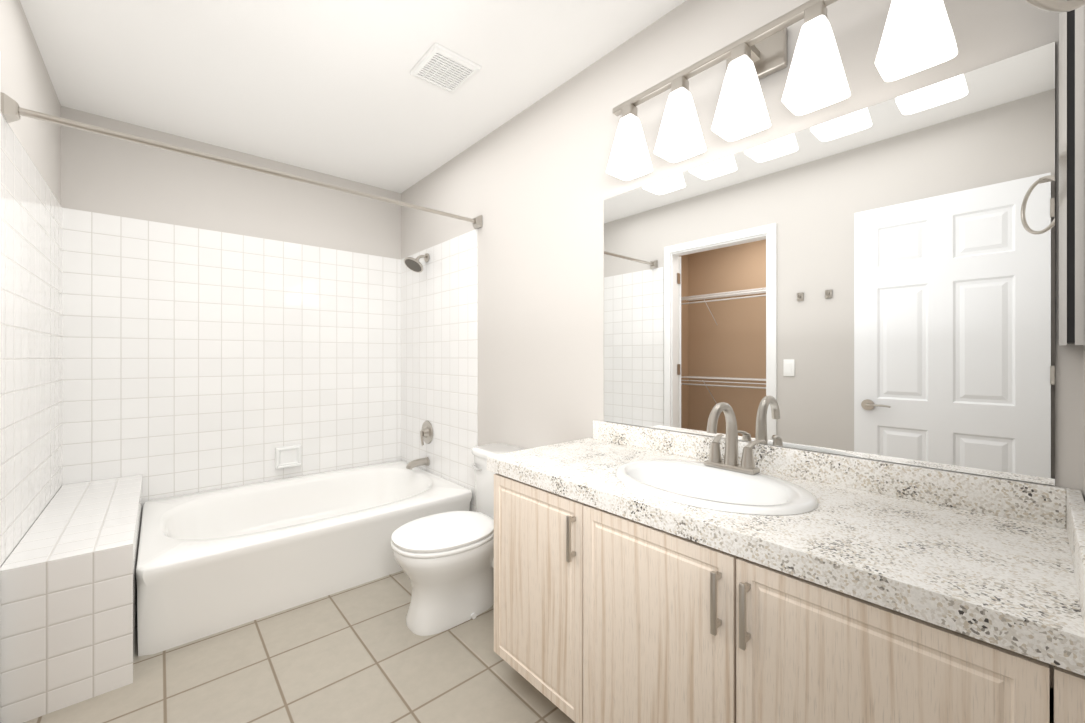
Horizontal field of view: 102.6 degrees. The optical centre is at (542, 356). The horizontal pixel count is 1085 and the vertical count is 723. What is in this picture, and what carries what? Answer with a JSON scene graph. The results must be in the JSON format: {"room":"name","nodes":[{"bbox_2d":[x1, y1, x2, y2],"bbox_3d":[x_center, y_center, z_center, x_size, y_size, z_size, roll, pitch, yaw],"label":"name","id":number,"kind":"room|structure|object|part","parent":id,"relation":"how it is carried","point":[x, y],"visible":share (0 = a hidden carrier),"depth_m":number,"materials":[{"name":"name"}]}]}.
{"room":"bathroom","nodes":[
{"label":"bathroom","id":0,"kind":"room"},
{"bbox_2d":[0,0,60,203],"bbox_3d":[-2.098,-0.073,1.730,0.100,2.450,1.290,0,0,-41],"label":"wall","id":1,"kind":"structure","parent":0,"point":[25,81],"depth_m":1.70,"materials":[{"name":"grey paint"}]},
{"bbox_2d":[0,111,61,567],"bbox_3d":[-2.080,0.190,1.789,0.006,1.925,1.214,0,0,-41],"label":"tile","id":2,"kind":"structure","parent":1,"relation":"attached to","point":[30,346],"depth_m":1.65,"materials":[{"name":"white tile"}]},
{"bbox_2d":[0,92,481,228],"bbox_3d":[-1.061,-0.806,2.005,1.816,0.068,0.068,0,0,-41],"label":"rail","id":3,"kind":"object","parent":1,"relation":"attached to","point":[11,110],"visible":0.98,"depth_m":1.69,"materials":[{"name":"silver metal"}]},
{"bbox_3d":[-1.409,-0.806,1.697,0.850,0.025,0.025,0,0,-41],"label":"rod","id":4,"kind":"part","parent":3,"relation":"part of","materials":[{"name":"silver metal"}]},
{"bbox_3d":[-0.746,-0.806,2.282,0.940,0.021,0.021,0,0,-41],"label":"rod","id":5,"kind":"part","parent":3,"relation":"part of","materials":[{"name":"silver metal"}]},
{"bbox_2d":[61,106,400,258],"bbox_3d":[-1.875,-0.073,2.853,1.920,2.450,0.100,0,0,-41],"label":"wall","id":6,"kind":"structure","parent":0,"point":[103,174],"depth_m":2.66,"materials":[{"name":"grey paint"}]},
{"bbox_2d":[62,207,400,502],"bbox_3d":[-1.803,0.190,2.846,1.820,1.925,0.006,0,0,-41],"label":"tile","id":7,"kind":"structure","parent":6,"relation":"attached to","point":[194,360],"depth_m":2.67,"materials":[{"name":"white tile"}]},
{"bbox_2d":[275,444,301,468],"bbox_3d":[-1.692,0.667,2.904,0.153,0.140,0.050,0,0,-41],"label":"soap dish","id":8,"kind":"object","parent":7,"relation":"attached to","point":[287,456],"visible":0.98,"depth_m":2.90,"materials":[{"name":"white ceramic"}]},
{"bbox_2d":[24,570,574,722],"bbox_3d":[-1.181,1.202,1.135,3.350,0.100,3.595,0,0,-41],"label":"floor","id":9,"kind":"structure","parent":0,"point":[362,653],"depth_m":1.57,"materials":[{"name":"beige tile"}]},
{"bbox_2d":[0,460,471,722],"bbox_3d":[-1.399,0.906,2.387,1.803,0.492,1.211,0,0,-41],"label":"bathtub","id":10,"kind":"object","parent":9,"relation":"on","point":[94,574],"visible":0.94,"depth_m":1.82,"materials":[{"name":"white ceramic"}]},
{"bbox_2d":[391,443,524,635],"bbox_3d":[-0.346,0.814,2.028,0.704,0.676,0.464,0,0,-41],"label":"toilet","id":11,"kind":"object","parent":9,"relation":"on","point":[445,560],"visible":0.77,"depth_m":1.86,"materials":[{"name":"white ceramic"}]},
{"bbox_3d":[-0.436,0.771,1.949,0.460,0.024,0.382,0,0,-41],"label":"lid","id":12,"kind":"part","parent":11,"relation":"part of","materials":[{"name":"white plastic"}]},
{"bbox_3d":[-0.435,0.796,1.950,0.467,0.018,0.386,0,0,-41],"label":"seat","id":13,"kind":"part","parent":11,"relation":"part of","materials":[{"name":"white plastic"}]},
{"bbox_3d":[-0.426,0.980,1.958,0.477,0.345,0.374,0,0,-41],"label":"bowl","id":14,"kind":"part","parent":11,"relation":"part of","materials":[{"name":"white ceramic"}]},
{"bbox_3d":[-0.333,0.564,2.211,0.017,0.019,0.080,0,0,-41],"label":"flush lever","id":15,"kind":"part","parent":11,"relation":"part of","materials":[{"name":"silver metal"}]},
{"bbox_3d":[-0.163,0.493,2.190,0.216,0.034,0.464,0,0,-41],"label":"tank lid","id":16,"kind":"part","parent":11,"relation":"part of","materials":[{"name":"white ceramic"}]},
{"bbox_2d":[487,466,1084,722],"bbox_3d":[0.457,0.781,1.221,0.572,0.742,1.352,0,0,-41],"label":"bathroom vanity","id":17,"kind":"object","parent":9,"relation":"on","point":[646,575],"depth_m":0.94,"materials":[{"name":"brown wood"}]},
{"bbox_3d":[-0.024,0.732,1.394,0.020,0.630,0.430,0,0,-41],"label":"door","id":18,"kind":"part","parent":17,"relation":"part of","materials":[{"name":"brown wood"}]},
{"bbox_3d":[0.074,0.514,1.230,0.010,0.130,0.012,0,0,-41],"label":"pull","id":19,"kind":"part","parent":17,"relation":"part of","materials":[{"name":"silver metal"}]},
{"bbox_3d":[0.085,0.462,1.240,0.021,0.010,0.010,0,0,-41],"label":"pull post","id":20,"kind":"part","parent":17,"relation":"part of","materials":[{"name":"silver metal"}]},
{"bbox_3d":[0.085,0.562,1.240,0.021,0.010,0.010,0,0,-41],"label":"pull post","id":21,"kind":"part","parent":17,"relation":"part of","materials":[{"name":"silver metal"}]},
{"bbox_3d":[0.263,0.732,1.069,0.020,0.630,0.426,0,0,-41],"label":"door","id":22,"kind":"part","parent":17,"relation":"part of","materials":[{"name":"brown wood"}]},
{"bbox_3d":[0.358,0.514,0.908,0.010,0.130,0.012,0,0,-41],"label":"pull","id":23,"kind":"part","parent":17,"relation":"part of","materials":[{"name":"silver metal"}]},
{"bbox_3d":[0.368,0.462,0.918,0.021,0.010,0.010,0,0,-41],"label":"pull post","id":24,"kind":"part","parent":17,"relation":"part of","materials":[{"name":"silver metal"}]},
{"bbox_3d":[0.368,0.562,0.918,0.021,0.010,0.010,0,0,-41],"label":"pull post","id":25,"kind":"part","parent":17,"relation":"part of","materials":[{"name":"silver metal"}]},
{"bbox_3d":[0.397,0.514,0.864,0.010,0.130,0.012,0,0,-41],"label":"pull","id":26,"kind":"part","parent":17,"relation":"part of","materials":[{"name":"silver metal"}]},
{"bbox_3d":[0.408,0.462,0.873,0.021,0.010,0.010,0,0,-41],"label":"pull post","id":27,"kind":"part","parent":17,"relation":"part of","materials":[{"name":"silver metal"}]},
{"bbox_3d":[0.408,0.562,0.873,0.021,0.010,0.010,0,0,-41],"label":"pull post","id":28,"kind":"part","parent":17,"relation":"part of","materials":[{"name":"silver metal"}]},
{"bbox_2d":[487,438,1084,665],"bbox_3d":[0.458,0.384,1.237,0.549,0.049,1.374,0,0,-41],"label":"countertop","id":29,"kind":"structure","parent":17,"relation":"on","point":[1009,579],"depth_m":0.83,"materials":[{"name":"white stone"}]},
{"bbox_2d":[579,450,842,533],"bbox_3d":[0.460,0.413,1.232,0.411,0.136,0.552,0,0,-41],"label":"sink","id":30,"kind":"object","parent":29,"relation":"in","point":[771,499],"depth_m":1.24,"materials":[{"name":"white ceramic"}]},
{"bbox_2d":[699,402,766,477],"bbox_3d":[0.559,0.240,1.320,0.215,0.211,0.156,0,0,-41],"label":"faucet","id":31,"kind":"object","parent":29,"relation":"on","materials":[{"name":"silver metal"}]},
{"bbox_3d":[0.547,0.732,0.747,0.020,0.630,0.421,0,0,-41],"label":"door","id":32,"kind":"part","parent":17,"relation":"part of","materials":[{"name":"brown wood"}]},
{"bbox_2d":[20,0,685,192],"bbox_3d":[-1.181,-1.348,1.135,3.350,0.100,3.595,0,0,-41],"label":"ceiling","id":33,"kind":"structure","parent":0,"point":[333,88],"depth_m":1.94,"materials":[{"name":"white paint"}]},
{"bbox_2d":[409,43,480,93],"bbox_3d":[-0.440,-1.288,1.962,0.225,0.016,0.250,0,0,-41],"label":"ceiling vent","id":34,"kind":"object","parent":33,"relation":"in","point":[443,68],"visible":1,"depth_m":1.94,"materials":[{"name":"white plastic"}]},
{"bbox_2d":[401,0,1082,494],"bbox_3d":[0.038,-0.073,2.210,0.100,2.450,3.595,0,0,-41],"label":"wall","id":35,"kind":"structure","parent":0,"point":[535,184],"depth_m":1.95,"materials":[{"name":"grey paint"}]},
{"bbox_2d":[401,229,477,511],"bbox_3d":[-0.757,0.190,3.031,0.006,1.925,1.099,0,0,-41],"label":"tile","id":36,"kind":"structure","parent":35,"relation":"attached to","point":[439,342],"depth_m":2.92,"materials":[{"name":"white tile"}]},
{"bbox_2d":[404,253,428,272],"bbox_3d":[-0.876,-0.665,3.032,0.171,0.142,0.143,0,0,-41],"label":"shower head","id":37,"kind":"object","parent":36,"relation":"attached to","point":[413,264],"visible":1,"depth_m":3.02},
{"bbox_3d":[-0.850,-0.695,3.063,0.091,0.049,0.020,0,0,-41],"label":"arm","id":38,"kind":"part","parent":37,"relation":"part of"},
{"bbox_2d":[406,457,429,469],"bbox_3d":[-0.877,0.744,3.040,0.159,0.068,0.064,0,0,-41],"label":"tub spout","id":39,"kind":"object","parent":36,"relation":"attached to","point":[411,465],"visible":1,"depth_m":3.03,"materials":[{"name":"silver metal"}]},
{"bbox_2d":[420,421,432,444],"bbox_3d":[-0.840,0.535,3.072,0.061,0.167,0.164,0,0,-41],"label":"tub valve","id":40,"kind":"object","parent":36,"relation":"attached to","point":[426,433],"visible":0.98,"depth_m":3.05,"materials":[{"name":"silver metal"}]},
{"bbox_3d":[-0.844,0.569,3.051,0.027,0.100,0.049,0,0,-41],"label":"lever","id":41,"kind":"part","parent":40,"relation":"part of","materials":[{"name":"silver metal"}]},
{"bbox_2d":[606,0,957,180],"bbox_3d":[0.615,-0.848,1.336,0.186,0.310,0.960,0,0,-41],"label":"sconce","id":42,"kind":"object","parent":35,"relation":"attached to","point":[917,35],"visible":1,"depth_m":1.26,"materials":[{"name":"white glass"}]},
{"bbox_2d":[621,103,637,123],"bbox_3d":[0.326,-0.910,1.627,0.044,0.045,0.044,0,0,-41],"label":"socket","id":43,"kind":"object","parent":42,"relation":"attached to","point":[629,110],"depth_m":1.61,"materials":[{"name":"silver metal"}]},
{"bbox_3d":[0.326,-0.793,1.627,0.136,0.200,0.136,0,0,-41],"label":"lamp shade","id":44,"kind":"part","parent":42,"relation":"part of","materials":[{"name":"white glass"}]},
{"bbox_2d":[671,75,688,98],"bbox_3d":[0.464,-0.910,1.469,0.044,0.045,0.044,0,0,-41],"label":"socket","id":45,"kind":"object","parent":42,"relation":"attached to","point":[679,83],"depth_m":1.45,"materials":[{"name":"silver metal"}]},
{"bbox_3d":[0.464,-0.793,1.469,0.136,0.200,0.136,0,0,-41],"label":"lamp shade","id":46,"kind":"part","parent":42,"relation":"part of","materials":[{"name":"white glass"}]},
{"bbox_2d":[730,42,750,69],"bbox_3d":[0.600,-0.910,1.315,0.044,0.045,0.044,0,0,-41],"label":"socket","id":47,"kind":"object","parent":42,"relation":"attached to","point":[739,51],"depth_m":1.30,"materials":[{"name":"silver metal"}]},
{"bbox_3d":[0.600,-0.793,1.315,0.136,0.200,0.136,0,0,-41],"label":"lamp shade","id":48,"kind":"part","parent":42,"relation":"part of","materials":[{"name":"white glass"}]},
{"bbox_3d":[0.637,-0.943,1.349,0.080,0.024,0.040,0,0,-41],"label":"arm","id":49,"kind":"part","parent":42,"relation":"part of"},
{"bbox_2d":[804,0,827,32],"bbox_3d":[0.732,-0.910,1.165,0.044,0.045,0.044,0,0,-41],"label":"socket","id":50,"kind":"object","parent":42,"relation":"attached to","point":[815,11],"depth_m":1.15,"materials":[{"name":"silver metal"}]},
{"bbox_3d":[0.732,-0.793,1.165,0.136,0.200,0.136,0,0,-41],"label":"lamp shade","id":51,"kind":"part","parent":42,"relation":"part of","materials":[{"name":"white glass"}]},
{"bbox_3d":[0.868,-0.793,1.012,0.136,0.200,0.136,0,0,-41],"label":"lamp shade","id":52,"kind":"part","parent":42,"relation":"part of","materials":[{"name":"white glass"}]},
{"bbox_2d":[604,42,1054,485],"bbox_3d":[0.680,-0.199,1.400,0.005,0.948,1.254,0,0,-41],"label":"mirror","id":53,"kind":"object","parent":35,"relation":"attached to","point":[875,282],"visible":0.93,"depth_m":1.17,"materials":[{"name":"clear glass"}]},
{"bbox_2d":[593,420,1066,525],"bbox_3d":[0.662,0.318,1.407,0.019,0.083,1.320,0,0,-41],"label":"backsplash","id":54,"kind":"structure","parent":35,"relation":"attached to","point":[1032,502],"depth_m":1.11,"materials":[{"name":"white stone"}]},
{"bbox_2d":[1059,5,1084,344],"bbox_3d":[1.069,-0.583,0.881,0.106,1.120,0.032,0,0,-41],"label":"medicine cabinet","id":55,"kind":"object","parent":35,"relation":"attached to","point":[1072,177],"visible":1,"depth_m":0.85,"materials":[{"name":"silver"}]},
{"bbox_3d":[1.023,-0.583,0.856,0.003,1.120,0.010,0,0,-41],"label":"frame","id":56,"kind":"part","parent":55,"relation":"part of","materials":[{"name":"silver metal"}]},
{"bbox_3d":[1.037,-0.583,0.840,0.003,1.120,0.012,0,0,-41],"label":"frame","id":57,"kind":"part","parent":55,"relation":"part of","materials":[{"name":"silver metal"}]},
{"bbox_2d":[1083,345,1084,500],"bbox_3d":[0.436,-0.073,0.231,1.920,2.450,0.100,0,0,-41],"label":"wall","id":58,"kind":"structure","parent":0,"point":[1084,422],"depth_m":0.88,"materials":[{"name":"grey paint"}]},
{"bbox_2d":[1025,0,1084,12],"bbox_3d":[0.580,-0.492,0.492,0.156,0.198,0.098,0,0,-41],"label":"towel ring","id":59,"kind":"object","parent":58,"relation":"attached to","point":[1057,6],"visible":1,"depth_m":0.49,"materials":[{"name":"silver metal"}]},
{"bbox_2d":[1063,488,1084,637],"bbox_3d":[0.906,0.318,0.729,0.549,0.083,0.020,0,0,-41],"label":"backsplash","id":60,"kind":"structure","parent":58,"relation":"attached to","point":[1073,500],"depth_m":0.72,"materials":[{"name":"white stone"}]}
]}

